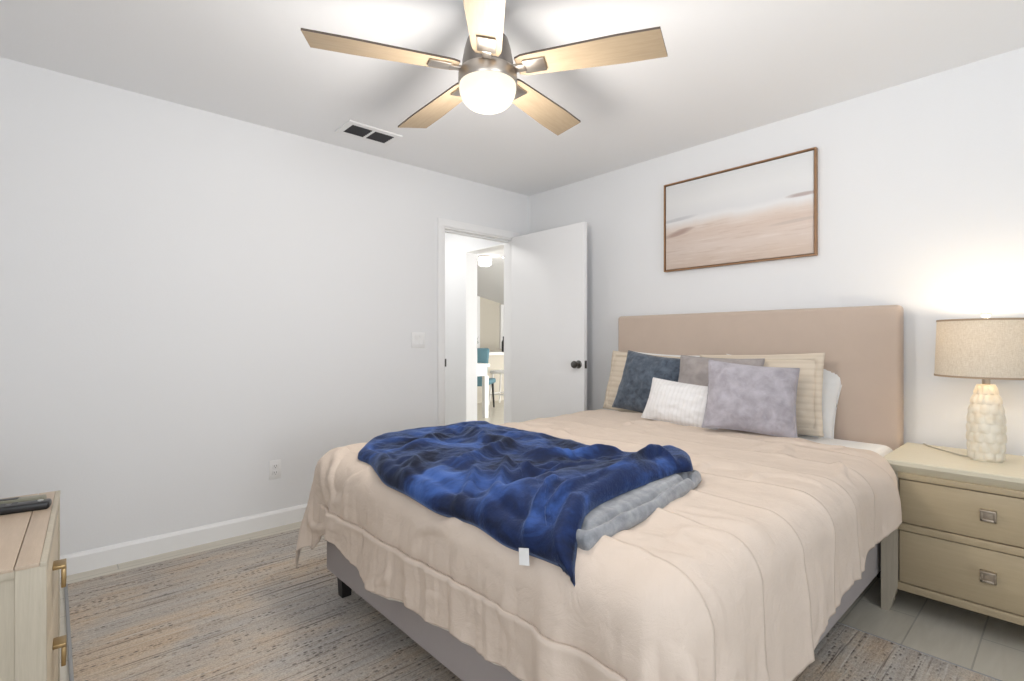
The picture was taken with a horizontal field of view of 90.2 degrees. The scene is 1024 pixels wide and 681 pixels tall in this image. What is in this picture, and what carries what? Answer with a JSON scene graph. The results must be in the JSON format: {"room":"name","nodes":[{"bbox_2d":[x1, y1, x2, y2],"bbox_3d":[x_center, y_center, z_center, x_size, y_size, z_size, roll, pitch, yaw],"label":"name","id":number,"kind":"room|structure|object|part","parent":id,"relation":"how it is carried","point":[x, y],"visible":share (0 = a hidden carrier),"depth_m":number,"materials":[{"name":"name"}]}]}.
{"room":"bedroom","nodes":[
{"label":"bedroom","id":0,"kind":"room"},
{"bbox_2d":[0,57,528,555],"bbox_3d":[-1.298,-0.077,3.353,4.040,2.440,0.115,0,0,-42],"label":"wall","id":1,"kind":"structure","parent":0,"point":[193,300],"depth_m":2.83,"materials":[{"name":"white paint"}]},
{"bbox_2d":[60,504,306,576],"bbox_3d":[-1.620,1.093,2.975,2.825,0.100,0.014,0,0,-42],"label":"baseboard","id":2,"kind":"structure","parent":1,"relation":"attached to","point":[87,560],"depth_m":2.78,"materials":[{"name":"white"}]},
{"bbox_2d":[269,459,280,479],"bbox_3d":[-1.452,0.791,3.129,0.070,0.114,0.010,0,0,-42],"label":"power outlet","id":3,"kind":"object","parent":1,"relation":"attached to","point":[274,465],"visible":1,"depth_m":3.13,"materials":[{"name":"white plastic"}]},
{"bbox_2d":[411,332,424,347],"bbox_3d":[-0.699,-0.004,3.809,0.116,0.116,0.012,0,0,-42],"label":"light switch","id":4,"kind":"object","parent":1,"relation":"attached to","point":[417,338],"visible":1,"depth_m":3.81,"materials":[{"name":"white plastic"}]},
{"bbox_2d":[437,218,519,425],"bbox_3d":[-0.292,0.099,4.250,0.851,2.088,0.132,0,0,-42],"label":"trim","id":5,"kind":"structure","parent":1,"relation":"attached to","point":[467,229],"depth_m":4.14,"materials":[{"name":"white wood"}]},
{"bbox_2d":[512,222,586,421],"bbox_3d":[0.259,0.119,4.120,0.106,2.023,0.819,0,0,-41],"label":"door","id":6,"kind":"structure","parent":1,"relation":"in","point":[549,267],"depth_m":4.08,"materials":[{"name":"white wood"}]},
{"bbox_3d":[0.480,0.181,3.841,0.070,0.062,0.062,0,0,-42],"label":"knob","id":7,"kind":"part","parent":6,"relation":"part of","materials":[{"name":"grey metal"}]},
{"bbox_2d":[445,233,502,425],"bbox_3d":[-0.687,-0.077,5.455,0.115,2.440,2.185,0,0,-42],"label":"wall","id":8,"kind":"structure","parent":0,"point":[456,246],"depth_m":5.25,"materials":[{"name":"white paint"}]},
{"bbox_2d":[466,243,503,421],"bbox_3d":[-0.197,0.126,4.913,0.139,2.035,0.645,0,0,-42],"label":"trim","id":9,"kind":"structure","parent":8,"relation":"attached to","point":[471,256],"depth_m":5.13,"materials":[{"name":"white"}]},
{"bbox_2d":[477,249,503,303],"bbox_3d":[1.176,-0.907,8.543,6.800,0.980,7.300,0,0,-42],"label":"ceiling","id":10,"kind":"structure","parent":0,"point":[490,279],"depth_m":9.69,"materials":[{"name":"white paint"}]},
{"bbox_2d":[478,255,491,266],"bbox_3d":[-0.417,-1.220,7.845,0.210,0.155,0.210,0,0,-42],"label":"ceiling light","id":11,"kind":"object","parent":10,"relation":"attached to","point":[484,260],"visible":1,"depth_m":7.76,"materials":[{"name":"white glass"}]},
{"bbox_2d":[480,297,503,351],"bbox_3d":[-1.170,-0.157,11.140,6.800,2.600,0.100,0,0,-42],"label":"wall","id":12,"kind":"structure","parent":0,"point":[489,310],"depth_m":11.66,"materials":[{"name":"beige paint"}]},
{"bbox_2d":[477,296,479,347],"bbox_3d":[-0.827,0.083,11.289,0.190,2.120,0.140,0,0,-42],"label":"trim","id":13,"kind":"structure","parent":12,"relation":"attached to","point":[478,297],"depth_m":11.27,"materials":[{"name":"white"}]},
{"bbox_2d":[499,304,503,348],"bbox_3d":[0.045,-0.322,12.137,0.860,1.030,0.050,0,0,-42],"label":"window","id":14,"kind":"structure","parent":12,"relation":"in","point":[501,307],"depth_m":11.86,"materials":[{"name":"white"}]},
{"bbox_2d":[0,0,1023,195],"bbox_3d":[0.685,-1.347,1.158,4.040,0.100,6.030,0,0,-42],"label":"ceiling","id":15,"kind":"structure","parent":0,"point":[731,67],"depth_m":2.36,"materials":[{"name":"white paint"}]},
{"bbox_2d":[335,120,401,145],"bbox_3d":[-0.893,-1.292,3.189,0.350,0.010,0.210,0,0,-42],"label":"ceiling vent","id":16,"kind":"object","parent":15,"relation":"in","point":[351,128],"visible":1,"depth_m":3.17,"materials":[{"name":"white metal"}]},
{"bbox_2d":[301,0,667,135],"bbox_3d":[-0.121,-1.095,1.999,1.278,0.404,1.252,0,0,-42],"label":"ceiling fan","id":17,"kind":"object","parent":15,"relation":"hanging from","point":[488,83],"visible":1,"depth_m":1.87,"materials":[{"name":"beige wood"}]},
{"bbox_3d":[-0.463,-1.041,1.840,0.546,0.031,0.140,0,0,-19],"label":"blade","id":18,"kind":"part","parent":17,"relation":"part of","materials":[{"name":"brown wood"}]},
{"bbox_3d":[-0.329,-1.041,2.280,0.140,0.031,0.546,0,0,-37],"label":"blade","id":19,"kind":"part","parent":17,"relation":"part of","materials":[{"name":"brown wood"}]},
{"bbox_3d":[-0.086,-1.041,1.577,0.140,0.031,0.546,0,0,-1],"label":"blade","id":20,"kind":"part","parent":17,"relation":"part of","materials":[{"name":"brown wood"}]},
{"bbox_3d":[-0.094,-0.945,1.968,0.220,0.104,0.220,0,0,-42],"label":"glass globe","id":21,"kind":"part","parent":17,"relation":"part of","materials":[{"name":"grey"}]},
{"bbox_3d":[0.130,-1.041,2.289,0.140,0.031,0.546,0,0,35],"label":"blade","id":22,"kind":"part","parent":17,"relation":"part of","materials":[{"name":"brown wood"}]},
{"bbox_3d":[0.281,-1.041,1.854,0.546,0.031,0.140,0,0,17],"label":"blade","id":23,"kind":"part","parent":17,"relation":"part of","materials":[{"name":"brown wood"}]},
{"bbox_2d":[60,400,1023,680],"bbox_3d":[0.997,1.193,6.552,11.735,0.100,13.615,0,0,-42],"label":"floor","id":24,"kind":"structure","parent":0,"point":[993,647],"depth_m":2.05,"materials":[{"name":"tile"}]},
{"bbox_2d":[0,490,66,680],"bbox_3d":[-1.320,0.793,1.113,0.523,0.700,0.630,0,0,-40],"label":"dresser","id":25,"kind":"object","parent":24,"relation":"on","point":[31,641],"visible":0.93,"depth_m":1.02,"materials":[{"name":"beige wood"}]},
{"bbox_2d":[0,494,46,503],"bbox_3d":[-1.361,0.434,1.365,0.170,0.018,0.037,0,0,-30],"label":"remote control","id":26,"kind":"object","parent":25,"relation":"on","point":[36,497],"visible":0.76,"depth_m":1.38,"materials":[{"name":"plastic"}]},
{"bbox_2d":[0,498,51,514],"bbox_3d":[-1.315,0.432,1.299,0.210,0.022,0.042,0,0,-34],"label":"remote control","id":27,"kind":"object","parent":25,"relation":"on","point":[15,507],"visible":1,"depth_m":1.32,"materials":[{"name":"black plastic"}]},
{"bbox_3d":[-1.148,0.570,1.256,0.027,0.186,0.578,0,0,-40],"label":"drawer","id":28,"kind":"part","parent":25,"relation":"part of","materials":[{"name":"brown wood"}]},
{"bbox_3d":[-1.148,0.764,1.256,0.027,0.194,0.578,0,0,-40],"label":"drawer","id":29,"kind":"part","parent":25,"relation":"part of","materials":[{"name":"brown wood"}]},
{"bbox_3d":[-1.148,0.964,1.256,0.027,0.198,0.578,0,0,-40],"label":"drawer","id":30,"kind":"part","parent":25,"relation":"part of","materials":[{"name":"brown wood"}]},
{"bbox_3d":[-1.128,0.582,1.272,0.025,0.056,0.048,0,0,-40],"label":"handle","id":31,"kind":"part","parent":25,"relation":"part of","materials":[{"name":"gold metal"}]},
{"bbox_3d":[-1.128,0.776,1.272,0.025,0.056,0.048,0,0,-40],"label":"handle","id":32,"kind":"part","parent":25,"relation":"part of","materials":[{"name":"gold metal"}]},
{"bbox_2d":[477,363,489,417],"bbox_3d":[-0.980,0.743,7.565,0.970,0.800,0.880,0,0,-42],"label":"side table","id":33,"kind":"object","parent":24,"relation":"on","point":[481,367],"visible":0.23,"depth_m":7.54,"materials":[{"name":"white wood"}]},
{"bbox_3d":[-0.396,0.833,7.567,0.072,0.620,0.068,0,0,-42],"label":"leg","id":34,"kind":"part","parent":33,"relation":"part of","materials":[{"name":"white wood"}]},
{"bbox_2d":[477,348,495,406],"bbox_3d":[-0.573,0.634,8.490,0.520,1.021,0.625,0,0,10],"label":"dining chair","id":35,"kind":"object","parent":24,"relation":"on","point":[482,353],"visible":0.29,"depth_m":8.18,"materials":[{"name":"blue fabric"}]},
{"bbox_3d":[-0.614,0.433,8.259,0.520,0.620,0.155,0,0,10],"label":"backrest","id":36,"kind":"part","parent":35,"relation":"part of","materials":[{"name":"blue fabric"}]},
{"bbox_3d":[-0.564,0.683,8.542,0.500,0.080,0.520,0,0,10],"label":"seat","id":37,"kind":"part","parent":35,"relation":"part of","materials":[{"name":"blue fabric"}]},
{"bbox_3d":[-0.322,0.928,8.712,0.071,0.433,0.043,0,0,-34],"label":"leg","id":38,"kind":"part","parent":35,"relation":"part of","materials":[{"name":"black wood"}]},
{"bbox_2d":[477,351,503,402],"bbox_3d":[-0.141,0.680,10.001,2.500,0.925,0.570,0,0,-42],"label":"kitchen island","id":39,"kind":"object","parent":24,"relation":"on","point":[496,358],"depth_m":9.62,"materials":[{"name":"beige paint"}]},
{"bbox_2d":[489,351,503,354],"bbox_3d":[-0.141,0.245,10.001,2.500,0.055,0.570,0,0,-42],"label":"countertop","id":40,"kind":"structure","parent":39,"relation":"on","point":[491,352],"depth_m":9.52,"materials":[{"name":"white stone"}]},
{"bbox_2d":[489,370,503,404],"bbox_3d":[-0.146,0.839,9.141,0.438,0.613,0.438,0,0,28],"label":"bar stool","id":41,"kind":"object","parent":24,"relation":"on","point":[492,372],"visible":0.56,"depth_m":9.06,"materials":[{"name":"white wood"}]},
{"bbox_3d":[-0.376,0.863,9.070,0.122,0.566,0.038,0,0,-17],"label":"leg","id":42,"kind":"part","parent":41,"relation":"part of","materials":[{"name":"white wood"}]},
{"bbox_3d":[-0.146,0.560,9.141,0.380,0.055,0.380,0,0,28],"label":"seat","id":43,"kind":"part","parent":41,"relation":"part of","materials":[{"name":"white"}]},
{"bbox_3d":[-0.216,0.863,9.370,0.038,0.566,0.122,0,0,-17],"label":"leg","id":44,"kind":"part","parent":41,"relation":"part of","materials":[{"name":"white wood"}]},
{"bbox_2d":[64,528,1001,680],"bbox_3d":[-0.198,1.138,2.006,2.307,0.010,3.072,0,0,-42],"label":"area rug","id":45,"kind":"object","parent":24,"relation":"on","point":[242,611],"visible":0.27,"depth_m":1.95,"materials":[{"name":"grey carpet"}]},
{"bbox_2d":[327,305,903,680],"bbox_3d":[0.563,0.478,2.420,2.270,1.311,1.687,0,0,-42],"label":"bed","id":46,"kind":"object","parent":45,"relation":"on","point":[862,345],"visible":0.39,"depth_m":2.63,"materials":[{"name":"fabric"}]},
{"bbox_3d":[-0.745,1.075,2.273,0.052,0.119,0.052,0,0,-42],"label":"leg","id":47,"kind":"part","parent":46,"relation":"part of","materials":[{"name":"black wood"}]},
{"bbox_3d":[-0.252,0.888,1.666,0.050,0.260,1.660,0,0,-42],"label":"foot rail","id":48,"kind":"part","parent":46,"relation":"part of","materials":[{"name":"fabric"}]},
{"bbox_2d":[295,409,901,680],"bbox_3d":[0.393,0.768,2.239,2.031,0.630,1.886,0,0,-42],"label":"comforter","id":49,"kind":"object","parent":46,"relation":"on","point":[741,576],"visible":0.7,"depth_m":1.36,"materials":[{"name":"beige fabric"}]},
{"bbox_2d":[358,421,692,586],"bbox_3d":[-0.029,0.455,1.964,0.929,0.221,1.517,0,0,-42],"label":"throw blanket","id":50,"kind":"object","parent":49,"relation":"on","point":[531,492],"visible":1,"depth_m":1.60,"materials":[{"name":"blue fabric"}]},
{"bbox_2d":[576,470,701,550],"bbox_3d":[0.320,0.458,1.555,0.319,0.055,0.780,0,0,41],"label":"folded blanket","id":51,"kind":"object","parent":49,"relation":"on","point":[624,511],"visible":0.31,"depth_m":1.37,"materials":[{"name":"grey fabric"}]},
{"bbox_2d":[612,350,679,412],"bbox_3d":[0.883,0.282,3.289,0.187,0.432,0.494,0,0,-37],"label":"throw pillow","id":52,"kind":"object","parent":49,"relation":"on","point":[634,388],"visible":0.73,"depth_m":3.28,"materials":[{"name":"fabric"}]},
{"bbox_2d":[641,377,718,429],"bbox_3d":[0.967,0.357,2.867,0.481,0.274,0.154,0,0,45],"label":"throw pillow","id":53,"kind":"object","parent":49,"relation":"on","point":[674,402],"visible":0.71,"depth_m":2.85,"materials":[{"name":"white fabric"}]},
{"bbox_2d":[678,355,764,385],"bbox_3d":[1.173,0.284,2.943,0.164,0.389,0.515,0,0,-45],"label":"throw pillow","id":54,"kind":"object","parent":49,"relation":"on","point":[693,369],"visible":0.27,"depth_m":3.00,"materials":[{"name":"beige fabric"}]},
{"bbox_2d":[702,359,799,437],"bbox_3d":[1.241,0.298,2.654,0.458,0.390,0.220,0,0,27],"label":"throw pillow","id":55,"kind":"object","parent":49,"relation":"on","point":[749,398],"visible":0.98,"depth_m":2.60,"materials":[{"name":"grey fabric"}]},
{"bbox_3d":[1.370,0.468,3.152,0.090,1.290,1.684,0,0,-42],"label":"headboard","id":56,"kind":"part","parent":46,"relation":"part of","materials":[{"name":"fabric"}]},
{"bbox_2d":[797,435,892,456],"bbox_3d":[0.556,0.671,2.390,2.120,0.320,1.630,0,0,-42],"label":"mattress","id":57,"kind":"object","parent":46,"relation":"on","point":[882,450],"visible":0.08,"depth_m":2.51,"materials":[{"name":"white fabric"}]},
{"bbox_2d":[603,351,679,412],"bbox_3d":[0.896,0.295,3.395,0.154,0.447,0.697,0,0,-36],"label":"pillow sham","id":58,"kind":"object","parent":57,"relation":"on","point":[618,360],"visible":0.15,"depth_m":3.58,"materials":[{"name":"fabric"}]},
{"bbox_2d":[634,351,699,356],"bbox_3d":[1.004,0.288,3.405,0.171,0.427,0.622,0,0,-45],"label":"bed pillow","id":59,"kind":"object","parent":57,"relation":"on","point":[634,351],"visible":0.02,"depth_m":3.44,"materials":[{"name":"white fabric"}]},
{"bbox_2d":[700,353,824,436],"bbox_3d":[1.369,0.288,2.864,0.690,0.450,0.147,0,0,44],"label":"pillow sham","id":60,"kind":"object","parent":57,"relation":"on","point":[809,420],"visible":0.27,"depth_m":2.66,"materials":[{"name":"fabric"}]},
{"bbox_2d":[727,354,841,438],"bbox_3d":[1.492,0.310,2.893,0.174,0.458,0.683,0,0,-45],"label":"bed pillow","id":61,"kind":"object","parent":57,"relation":"on","point":[832,385],"visible":0.2,"depth_m":2.68,"materials":[{"name":"white fabric"}]},
{"bbox_3d":[1.089,0.888,1.793,2.150,0.260,0.050,0,0,-42],"label":"rail","id":62,"kind":"part","parent":46,"relation":"part of","materials":[{"name":"fabric"}]},
{"bbox_2d":[881,442,1023,625],"bbox_3d":[1.986,0.823,2.094,0.525,0.640,0.681,0,0,-42],"label":"nightstand","id":63,"kind":"object","parent":24,"relation":"on","point":[959,540],"visible":0.96,"depth_m":2.01,"materials":[{"name":"beige wood"}]},
{"bbox_3d":[1.614,0.849,2.174,0.050,0.588,0.058,0,0,-42],"label":"leg","id":64,"kind":"part","parent":63,"relation":"part of","materials":[{"name":"brown wood"}]},
{"bbox_3d":[1.822,0.902,1.946,0.036,0.214,0.550,0,0,-42],"label":"drawer","id":65,"kind":"part","parent":63,"relation":"part of","materials":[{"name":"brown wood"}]},
{"bbox_3d":[1.822,0.670,1.946,0.036,0.178,0.550,0,0,-42],"label":"drawer","id":66,"kind":"part","parent":63,"relation":"part of","materials":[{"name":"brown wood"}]},
{"bbox_2d":[923,310,1023,462],"bbox_3d":[1.988,0.188,2.188,0.382,0.630,0.411,0,0,-42],"label":"table lamp","id":67,"kind":"object","parent":63,"relation":"on","point":[985,348],"visible":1,"depth_m":2.09,"materials":[{"name":"ceramic"}]},
{"bbox_3d":[1.969,0.498,2.327,0.021,0.008,0.285,0,0,6],"label":"power cord","id":68,"kind":"part","parent":67,"relation":"part of","materials":[{"name":"beige plastic"}]},
{"bbox_3d":[1.996,0.033,2.147,0.336,0.235,0.336,0,0,-42],"label":"lamp shade","id":69,"kind":"part","parent":67,"relation":"part of","materials":[{"name":"fabric"}]},
{"bbox_3d":[1.996,0.150,2.147,0.339,0.008,0.339,0,0,-42],"label":"shade trim","id":70,"kind":"part","parent":67,"relation":"part of","materials":[{"name":"beige fabric"}]},
{"bbox_3d":[1.996,-0.085,2.147,0.323,0.008,0.323,0,0,-42],"label":"shade trim","id":71,"kind":"part","parent":67,"relation":"part of","materials":[{"name":"beige fabric"}]},
{"bbox_3d":[1.799,0.897,1.928,0.025,0.046,0.046,0,0,-42],"label":"handle","id":72,"kind":"part","parent":63,"relation":"part of","materials":[{"name":"grey metal"}]},
{"bbox_3d":[1.799,0.665,1.928,0.025,0.046,0.046,0,0,-42],"label":"handle","id":73,"kind":"part","parent":63,"relation":"part of","materials":[{"name":"grey metal"}]},
{"bbox_2d":[529,47,1023,455],"bbox_3d":[2.180,-0.077,2.431,0.115,2.440,5.915,0,0,-42],"label":"wall","id":74,"kind":"structure","parent":0,"point":[921,181],"depth_m":2.63,"materials":[{"name":"white paint"}]},
{"bbox_2d":[664,147,817,271],"bbox_3d":[1.384,-0.777,3.201,0.032,0.602,0.950,0,0,-42],"label":"framed picture","id":75,"kind":"object","parent":74,"relation":"attached to","point":[764,210],"visible":1,"depth_m":3.13,"materials":[{"name":"beige paper"}]}
]}

